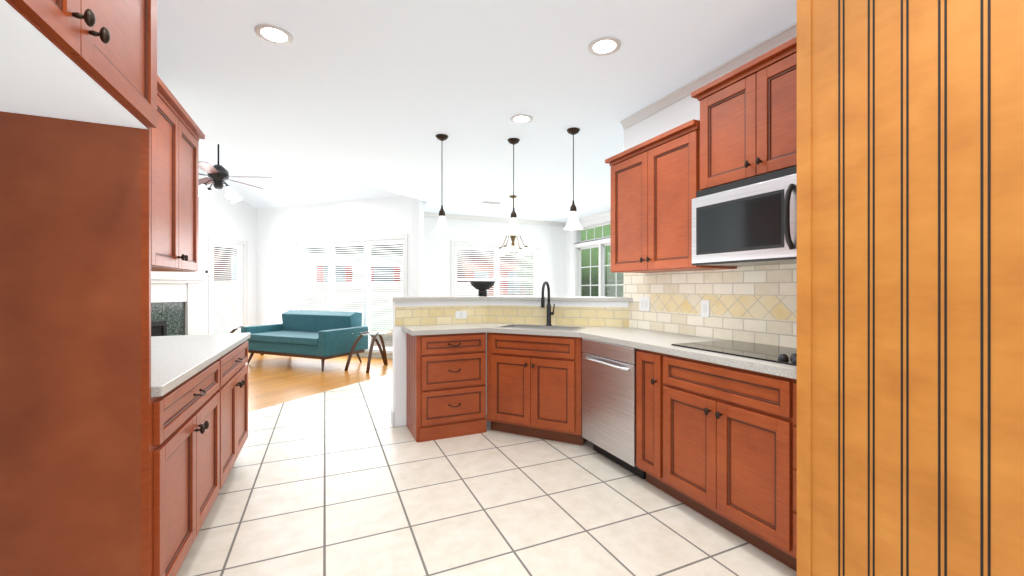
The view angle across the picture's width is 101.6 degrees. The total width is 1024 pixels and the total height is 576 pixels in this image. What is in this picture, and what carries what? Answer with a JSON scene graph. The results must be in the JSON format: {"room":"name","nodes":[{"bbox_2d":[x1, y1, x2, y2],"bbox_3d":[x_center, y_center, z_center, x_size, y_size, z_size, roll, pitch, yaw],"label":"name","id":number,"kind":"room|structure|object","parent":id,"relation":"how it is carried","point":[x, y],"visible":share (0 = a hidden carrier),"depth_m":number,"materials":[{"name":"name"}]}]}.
{"room":"kitchen","nodes":[
{"label":"kitchen","id":0,"kind":"room"},
{"bbox_2d":[151,172,256,334],"bbox_3d":[-6.156,-0.690,6.676,0.140,3.900,4.356,0,0,21],"label":"wall","id":1,"kind":"structure","parent":0,"point":[221,215],"depth_m":8.04,"materials":[{"name":"white paint"}]},
{"bbox_2d":[203,268,208,274],"bbox_3d":[-5.662,-0.300,7.727,0.032,0.120,0.090,0,0,21],"label":"thermostat","id":2,"kind":"object","parent":1,"relation":"attached to","point":[205,271],"visible":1,"depth_m":7.71,"materials":[{"name":"white plastic"}]},
{"bbox_2d":[208,237,247,333],"bbox_3d":[-5.573,0.152,8.157,0.175,2.215,0.808,0,0,21],"label":"window","id":3,"kind":"structure","parent":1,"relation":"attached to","point":[241,269],"depth_m":8.23,"materials":[{"name":"white"}]},
{"bbox_2d":[199,139,401,208],"bbox_3d":[-3.297,-2.108,5.559,6.400,1.065,4.706,0,0,21],"label":"ceiling","id":4,"kind":"structure","parent":0,"point":[287,184],"depth_m":7.48,"materials":[{"name":"white paint"}]},
{"bbox_2d":[199,144,271,202],"bbox_3d":[-3.978,-1.890,5.616,1.339,1.389,1.310,0,0,-24],"label":"room ceiling fan","id":5,"kind":"object","parent":4,"relation":"hanging from","point":[218,175],"visible":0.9,"depth_m":5.62,"materials":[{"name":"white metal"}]},
{"bbox_2d":[246,330,392,411],"bbox_3d":[-2.924,1.285,5.305,15.000,0.050,13.927,0,0,-24],"label":"floor","id":6,"kind":"structure","parent":0,"point":[274,380],"depth_m":6.08,"materials":[{"name":"brown wood"}]},
{"bbox_2d":[151,276,207,335],"bbox_3d":[-5.823,0.532,6.579,0.547,1.455,2.060,0,0,21],"label":"fireplace","id":7,"kind":"object","parent":6,"relation":"on","point":[175,305],"visible":0.31,"depth_m":7.18,"materials":[{"name":"white"}]},
{"bbox_2d":[223,325,263,354],"bbox_3d":[-4.875,0.979,7.527,0.720,0.576,0.708,0,0,-24],"label":"side table","id":8,"kind":"object","parent":6,"relation":"on","point":[235,329],"visible":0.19,"depth_m":7.56,"materials":[{"name":"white glass"}]},
{"bbox_2d":[241,310,367,371],"bbox_3d":[-3.462,0.830,6.985,1.900,0.860,0.932,0,0,23],"label":"sofa","id":9,"kind":"object","parent":6,"relation":"on","point":[323,336],"visible":0.96,"depth_m":6.81,"materials":[{"name":"teal fabric"}]},
{"bbox_2d":[345,330,389,372],"bbox_3d":[-2.233,0.979,6.519,0.720,0.576,0.708,0,0,-24],"label":"side table","id":10,"kind":"object","parent":6,"relation":"on","point":[382,352],"visible":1,"depth_m":6.47,"materials":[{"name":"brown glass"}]},
{"bbox_2d":[257,195,423,324],"bbox_3d":[-3.440,-0.200,8.046,3.960,2.920,0.140,0,0,21],"label":"wall","id":11,"kind":"structure","parent":0,"point":[279,229],"depth_m":8.18,"materials":[{"name":"white paint"}]},
{"bbox_2d":[292,234,407,353],"bbox_3d":[-3.085,0.152,7.892,2.753,2.215,0.175,0,0,21],"label":"window","id":12,"kind":"structure","parent":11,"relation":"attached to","point":[298,295],"depth_m":7.84,"materials":[{"name":"white"}]},
{"bbox_2d":[352,349,392,358],"bbox_3d":[-3.459,1.189,7.968,2.797,0.142,2.797,0,0,-24],"label":"baseboard","id":13,"kind":"structure","parent":11,"relation":"attached to","point":[365,354],"depth_m":7.59,"materials":[{"name":"white"}]},
{"bbox_2d":[412,198,418,295],"bbox_3d":[-1.774,-0.200,7.699,0.120,2.920,0.897,0,0,-13],"label":"wall","id":14,"kind":"structure","parent":0,"point":[415,247],"depth_m":7.26,"materials":[{"name":"white paint"}]},
{"bbox_2d":[393,300,485,426],"bbox_3d":[-0.657,0.691,4.050,0.952,1.138,0.150,0,0,-24],"label":"wall","id":15,"kind":"structure","parent":0,"point":[399,370],"depth_m":3.82,"materials":[{"name":"white paint"}]},
{"bbox_2d":[391,407,394,423],"bbox_3d":[-0.700,1.189,4.123,0.968,0.142,0.018,0,0,-24],"label":"baseboard","id":16,"kind":"structure","parent":15,"relation":"attached to","point":[392,410],"depth_m":3.81,"materials":[{"name":"white wood"}]},
{"bbox_2d":[386,296,632,301],"bbox_3d":[-0.044,0.102,3.903,2.010,0.035,1.420,0,0,-24],"label":"bar","id":17,"kind":"object","parent":15,"relation":"on","point":[515,298],"visible":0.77,"depth_m":3.91,"materials":[{"name":"stone"}]},
{"bbox_2d":[470,281,495,295],"bbox_3d":[-0.307,0.006,4.355,0.276,0.155,0.276,0,0,-24],"label":"pedestal bowl","id":18,"kind":"object","parent":17,"relation":"on","point":[482,287],"visible":1,"depth_m":4.28,"materials":[{"name":"black ceramic"}]},
{"bbox_2d":[157,0,796,221],"bbox_3d":[0.507,-1.510,3.542,6.479,0.060,10.650,0,0,-24],"label":"ceiling","id":19,"kind":"structure","parent":0,"point":[380,94],"depth_m":2.98,"materials":[{"name":"white paint"}]},
{"bbox_2d":[254,24,293,44],"bbox_3d":[-1.387,-1.476,2.436,0.200,0.005,0.200,0,0,-24],"label":"recessed light","id":20,"kind":"object","parent":19,"relation":"in","point":[273,34],"visible":1,"depth_m":2.43,"materials":[{"name":"white plastic"}]},
{"bbox_2d":[433,134,450,233],"bbox_3d":[-0.682,-1.010,4.066,0.178,0.939,0.178,0,0,-24],"label":"pendant light","id":21,"kind":"object","parent":19,"relation":"hanging from","point":[441,227],"visible":1,"depth_m":4.04,"materials":[{"name":"white glass"}]},
{"bbox_2d":[481,201,502,204],"bbox_3d":[-0.353,-1.472,7.210,0.350,0.013,0.150,0,0,-24],"label":"ceiling vent","id":22,"kind":"object","parent":19,"relation":"in","point":[492,202],"visible":1,"depth_m":7.17,"materials":[{"name":"white"}]},
{"bbox_2d":[497,195,529,256],"bbox_3d":[0.017,-1.001,6.713,0.475,0.956,0.475,0,0,-14],"label":"chandelier","id":23,"kind":"object","parent":19,"relation":"hanging from","point":[505,251],"visible":0.77,"depth_m":6.68,"materials":[{"name":"white glass"}]},
{"bbox_2d":[505,138,521,234],"bbox_3d":[0.016,-1.010,4.171,0.178,0.939,0.178,0,0,-24],"label":"pendant light","id":24,"kind":"object","parent":19,"relation":"hanging from","point":[513,228],"visible":1,"depth_m":4.14,"materials":[{"name":"white glass"}]},
{"bbox_2d":[510,114,532,123],"bbox_3d":[0.084,-1.476,3.654,0.200,0.005,0.200,0,0,-24],"label":"recessed light","id":25,"kind":"object","parent":19,"relation":"in","point":[521,119],"visible":1,"depth_m":3.65,"materials":[{"name":"white plastic"}]},
{"bbox_2d":[564,127,582,229],"bbox_3d":[0.574,-1.017,3.906,0.178,0.924,0.178,0,0,-24],"label":"pendant light","id":26,"kind":"object","parent":19,"relation":"hanging from","point":[573,223],"visible":1,"depth_m":3.88,"materials":[{"name":"white glass"}]},
{"bbox_2d":[588,37,620,55],"bbox_3d":[0.565,-1.476,2.554,0.200,0.005,0.200,0,0,-24],"label":"recessed light","id":27,"kind":"object","parent":19,"relation":"in","point":[603,46],"visible":1,"depth_m":2.55,"materials":[{"name":"white plastic"}]},
{"bbox_2d":[176,373,796,575],"bbox_3d":[-2.123,1.285,3.516,15.000,0.050,14.154,0,0,-24],"label":"floor","id":28,"kind":"structure","parent":0,"point":[349,480],"depth_m":2.36,"materials":[{"name":"white tile"}]},
{"bbox_2d":[0,0,156,575],"bbox_3d":[-1.300,-0.050,0.885,0.660,2.620,1.018,0,0,-24],"label":"surround","id":29,"kind":"object","parent":28,"relation":"on","point":[78,100],"visible":1,"depth_m":1.35,"materials":[{"name":"brown wood"}]},
{"bbox_2d":[151,353,226,575],"bbox_3d":[-1.737,0.823,1.810,0.620,0.874,1.020,0,0,-24],"label":"base cabinet","id":30,"kind":"object","parent":28,"relation":"on","point":[199,428],"depth_m":1.78,"materials":[{"name":"brown wood"}]},
{"bbox_2d":[151,333,250,396],"bbox_3d":[-1.916,0.365,2.227,0.626,0.038,1.928,0,0,-24],"label":"countertop","id":31,"kind":"structure","parent":30,"relation":"on","point":[176,360],"depth_m":2.17,"materials":[{"name":"stone"}]},
{"bbox_2d":[227,341,247,475],"bbox_3d":[-2.096,0.823,2.613,0.620,0.874,1.020,0,0,-24],"label":"base cabinet","id":32,"kind":"object","parent":28,"relation":"on","point":[237,358],"depth_m":2.77,"materials":[{"name":"brown wood"}]},
{"bbox_2d":[406,332,486,441],"bbox_3d":[-0.587,0.823,3.715,0.607,0.874,0.509,0,0,-24],"label":"base cabinet","id":33,"kind":"object","parent":28,"relation":"on","point":[445,385],"visible":1,"depth_m":3.52,"materials":[{"name":"brown wood"}]},
{"bbox_2d":[487,332,586,445],"bbox_3d":[0.264,0.823,3.606,0.913,0.872,0.458,0,0,26],"label":"base cabinet","id":34,"kind":"object","parent":28,"relation":"on","point":[534,385],"visible":0.88,"depth_m":3.44,"materials":[{"name":"brown wood"}]},
{"bbox_2d":[402,281,796,378],"bbox_3d":[0.380,0.249,2.904,1.788,0.621,2.782,0,0,-24],"label":"countertop","id":35,"kind":"structure","parent":34,"relation":"on","point":[655,341],"depth_m":3.06,"materials":[{"name":"stone"}]},
{"bbox_2d":[540,281,554,326],"bbox_3d":[0.310,0.142,3.724,0.194,0.407,0.181,0,0,-24],"label":"faucet","id":36,"kind":"object","parent":35,"relation":"on","point":[549,313],"depth_m":3.78,"materials":[{"name":"black metal"}]},
{"bbox_2d":[671,340,796,365],"bbox_3d":[1.343,0.328,2.273,0.500,0.034,0.760,0,0,-24],"label":"cooktop","id":37,"kind":"object","parent":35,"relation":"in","point":[777,354],"visible":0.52,"depth_m":2.29,"materials":[{"name":"black glass"}]},
{"bbox_2d":[582,338,645,478],"bbox_3d":[0.920,0.823,3.080,0.673,0.874,0.606,0,0,-24],"label":"dishwasher","id":38,"kind":"object","parent":28,"relation":"on","point":[609,400],"visible":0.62,"depth_m":2.91,"materials":[{"name":"metal"}]},
{"bbox_2d":[636,349,796,571],"bbox_3d":[1.263,0.823,2.336,0.655,0.874,1.024,0,0,-24],"label":"base cabinet","id":39,"kind":"object","parent":28,"relation":"on","point":[716,443],"visible":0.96,"depth_m":2.09,"materials":[{"name":"brown wood"}]},
{"bbox_2d":[797,0,1023,575],"bbox_3d":[1.835,0.030,1.069,0.646,2.460,1.750,0,0,-24],"label":"beadboard","id":40,"kind":"object","parent":28,"relation":"on","point":[910,287],"visible":1,"depth_m":1.40,"materials":[{"name":"brown wood"}]},
{"bbox_2d":[424,217,565,295],"bbox_3d":[-0.322,-0.140,8.884,3.325,2.800,0.120,0,0,-24],"label":"wall","id":41,"kind":"structure","parent":0,"point":[551,240],"depth_m":8.69,"materials":[{"name":"white paint"}]},
{"bbox_2d":[424,212,563,226],"bbox_3d":[-0.317,-1.434,8.779,3.208,0.090,0.070,0,0,-24],"label":"crown molding","id":42,"kind":"structure","parent":41,"relation":"attached to","point":[426,214],"depth_m":8.73,"materials":[{"name":"white wood"}]},
{"bbox_2d":[451,241,541,295],"bbox_3d":[-0.308,-0.168,8.871,2.100,1.575,0.155,0,0,-24],"label":"window","id":43,"kind":"structure","parent":41,"relation":"in","point":[536,263],"depth_m":8.84,"materials":[{"name":"white"}]},
{"bbox_2d":[486,300,629,414],"bbox_3d":[0.394,0.691,3.902,0.970,1.138,0.960,0,0,-24],"label":"wall","id":44,"kind":"structure","parent":0,"point":[488,302],"depth_m":3.90,"materials":[{"name":"white paint"}]},
{"bbox_2d":[395,305,628,326],"bbox_3d":[-0.013,0.259,3.724,1.860,0.173,0.972,0,0,-24],"label":"backsplash","id":45,"kind":"structure","parent":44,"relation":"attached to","point":[571,316],"depth_m":3.90,"materials":[{"name":"beige tile"}]},
{"bbox_2d":[455,311,466,318],"bbox_3d":[-0.490,0.260,4.031,0.115,0.072,0.007,0,0,-24],"label":"outlet","id":46,"kind":"object","parent":45,"relation":"attached to","point":[460,314],"visible":1,"depth_m":4.03,"materials":[{"name":"white plastic"}]},
{"bbox_2d":[566,230,572,295],"bbox_3d":[2.308,-0.140,7.225,0.120,2.800,5.300,0,0,-24],"label":"wall","id":47,"kind":"structure","parent":0,"point":[569,262],"depth_m":9.36,"materials":[{"name":"white paint"}]},
{"bbox_2d":[564,210,609,226],"bbox_3d":[2.240,-1.434,7.138,0.070,0.090,5.157,0,0,-24],"label":"crown molding","id":48,"kind":"structure","parent":47,"relation":"attached to","point":[606,213],"depth_m":8.44,"materials":[{"name":"white wood"}]},
{"bbox_2d":[573,216,622,296],"bbox_3d":[1.784,-0.058,8.354,0.155,2.655,1.900,0,0,-24],"label":"east window","id":49,"kind":"structure","parent":47,"relation":"in","point":[579,245],"depth_m":8.69,"materials":[{"name":"white wood"}]},
{"bbox_2d":[624,94,722,339],"bbox_3d":[2.118,-0.140,1.387,0.120,2.800,5.200,0,0,-24],"label":"wall","id":50,"kind":"structure","parent":0,"point":[679,113],"depth_m":3.30,"materials":[{"name":"white paint"}]},
{"bbox_2d":[605,119,736,272],"bbox_3d":[1.097,-0.577,3.025,0.395,0.906,0.885,0,0,-24],"label":"upper cabinet","id":51,"kind":"object","parent":50,"relation":"attached to","point":[654,185],"visible":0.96,"depth_m":2.89,"materials":[{"name":"brown wood"}]},
{"bbox_2d":[620,22,796,128],"bbox_3d":[2.040,-1.446,1.351,0.045,0.065,5.180,0,0,-24],"label":"crown molding","id":52,"kind":"structure","parent":50,"relation":"attached to","point":[788,33],"depth_m":2.82,"materials":[{"name":"white wood"}]},
{"bbox_2d":[623,264,796,347],"bbox_3d":[1.385,0.102,2.866,0.008,0.485,1.891,0,0,-24],"label":"backsplash","id":53,"kind":"structure","parent":50,"relation":"attached to","point":[754,304],"depth_m":2.79,"materials":[{"name":"beige tile"}]},
{"bbox_2d":[640,297,649,310],"bbox_3d":[1.104,0.133,3.475,0.007,0.118,0.118,0,0,-24],"label":"light switch","id":54,"kind":"object","parent":53,"relation":"attached to","point":[644,303],"visible":1,"depth_m":3.47,"materials":[{"name":"white plastic"}]},
{"bbox_2d":[701,300,709,316],"bbox_3d":[1.352,0.143,2.922,0.007,0.118,0.072,0,0,-24],"label":"electrical outlet","id":55,"kind":"object","parent":53,"relation":"attached to","point":[705,308],"visible":1,"depth_m":2.92,"materials":[{"name":"white plastic"}]},
{"bbox_2d":[691,36,796,190],"bbox_3d":[1.429,-0.895,2.284,0.395,0.610,0.781,0,0,-24],"label":"upper cabinet","id":56,"kind":"object","parent":50,"relation":"attached to","point":[748,119],"visible":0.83,"depth_m":2.23,"materials":[{"name":"brown wood"}]},
{"bbox_2d":[692,166,796,266],"bbox_3d":[1.404,-0.362,2.259,0.461,0.451,0.756,0,0,-24],"label":"over-the-range microwave","id":57,"kind":"object","parent":56,"relation":"attached to","point":[751,221],"visible":0.65,"depth_m":2.21,"materials":[{"name":"metal"}]},
{"bbox_3d":[-1.440,-0.140,0.231,0.120,2.800,6.000,0,0,-24],"label":"wall","id":58,"kind":"structure","parent":0,"visible":0},
{"bbox_2d":[151,83,158,270],"bbox_3d":[-1.857,-0.596,1.724,0.330,0.963,0.959,0,0,-24],"label":"upper cabinet","id":59,"kind":"object","parent":58,"relation":"attached to","point":[154,131],"depth_m":2.23,"materials":[{"name":"brown wood"}]},
{"bbox_2d":[152,87,202,271],"bbox_3d":[-2.200,-0.596,2.491,0.330,0.963,0.960,0,0,-24],"label":"upper cabinet","id":60,"kind":"object","parent":58,"relation":"attached to","point":[177,133],"depth_m":2.56,"materials":[{"name":"brown wood"}]},
{"label":"outside","id":61,"kind":"structure","parent":0,"visible":0},
{"bbox_3d":[-6.132,1.510,13.690,120.000,0.200,110.000,0,0,-24],"label":"lawn","id":62,"kind":"structure","parent":61,"visible":0},
{"bbox_2d":[214,246,236,280],"bbox_3d":[-18.889,-1.465,18.933,9.600,5.750,8.600,0,0,-24],"label":"house","id":63,"kind":"structure","parent":62,"relation":"on","point":[224,274],"depth_m":22.32,"materials":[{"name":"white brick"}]},
{"bbox_2d":[214,281,478,333],"bbox_3d":[-8.927,0.610,11.369,17.000,1.600,0.050,0,0,-24],"label":"fence","id":64,"kind":"object","parent":62,"relation":"on","point":[224,303],"depth_m":13.00,"materials":[{"name":"white"}]},
{"bbox_2d":[303,243,458,281],"bbox_3d":[-8.850,-1.465,23.429,9.600,5.750,8.600,0,0,-24],"label":"house","id":65,"kind":"structure","parent":62,"relation":"on","point":[323,276],"depth_m":19.65,"materials":[{"name":"white"}]},
{"bbox_2d":[457,249,525,295],"bbox_3d":[-0.494,-1.465,30.459,9.600,5.750,8.600,0,0,-24],"label":"house","id":66,"kind":"structure","parent":62,"relation":"on","point":[471,270],"depth_m":25.65,"materials":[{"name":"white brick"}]},
{"bbox_2d":[502,250,531,294],"bbox_3d":[0.428,-2.279,20.202,4.949,7.378,3.925,0,0,-24],"label":"tree","id":67,"kind":"object","parent":62,"relation":"on","point":[513,254],"depth_m":19.96,"materials":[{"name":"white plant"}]},
{"bbox_2d":[516,254,532,294],"bbox_3d":[2.292,-1.087,17.017,4.658,4.994,5.252,0,0,-24],"label":"tree","id":68,"kind":"object","parent":62,"relation":"on","point":[521,269],"depth_m":17.34,"materials":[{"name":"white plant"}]},
{"bbox_2d":[522,251,532,292],"bbox_3d":[2.410,-0.795,14.814,4.953,4.410,4.877,0,0,-24],"label":"tree","id":69,"kind":"object","parent":62,"relation":"on","point":[528,261],"depth_m":13.68,"materials":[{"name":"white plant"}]},
{"bbox_2d":[581,225,622,296],"bbox_3d":[2.477,-0.507,12.324,3.661,3.834,3.991,0,0,-24],"label":"tree","id":70,"kind":"object","parent":62,"relation":"on","point":[586,263],"depth_m":10.55,"materials":[{"name":"green plant"}]}
]}

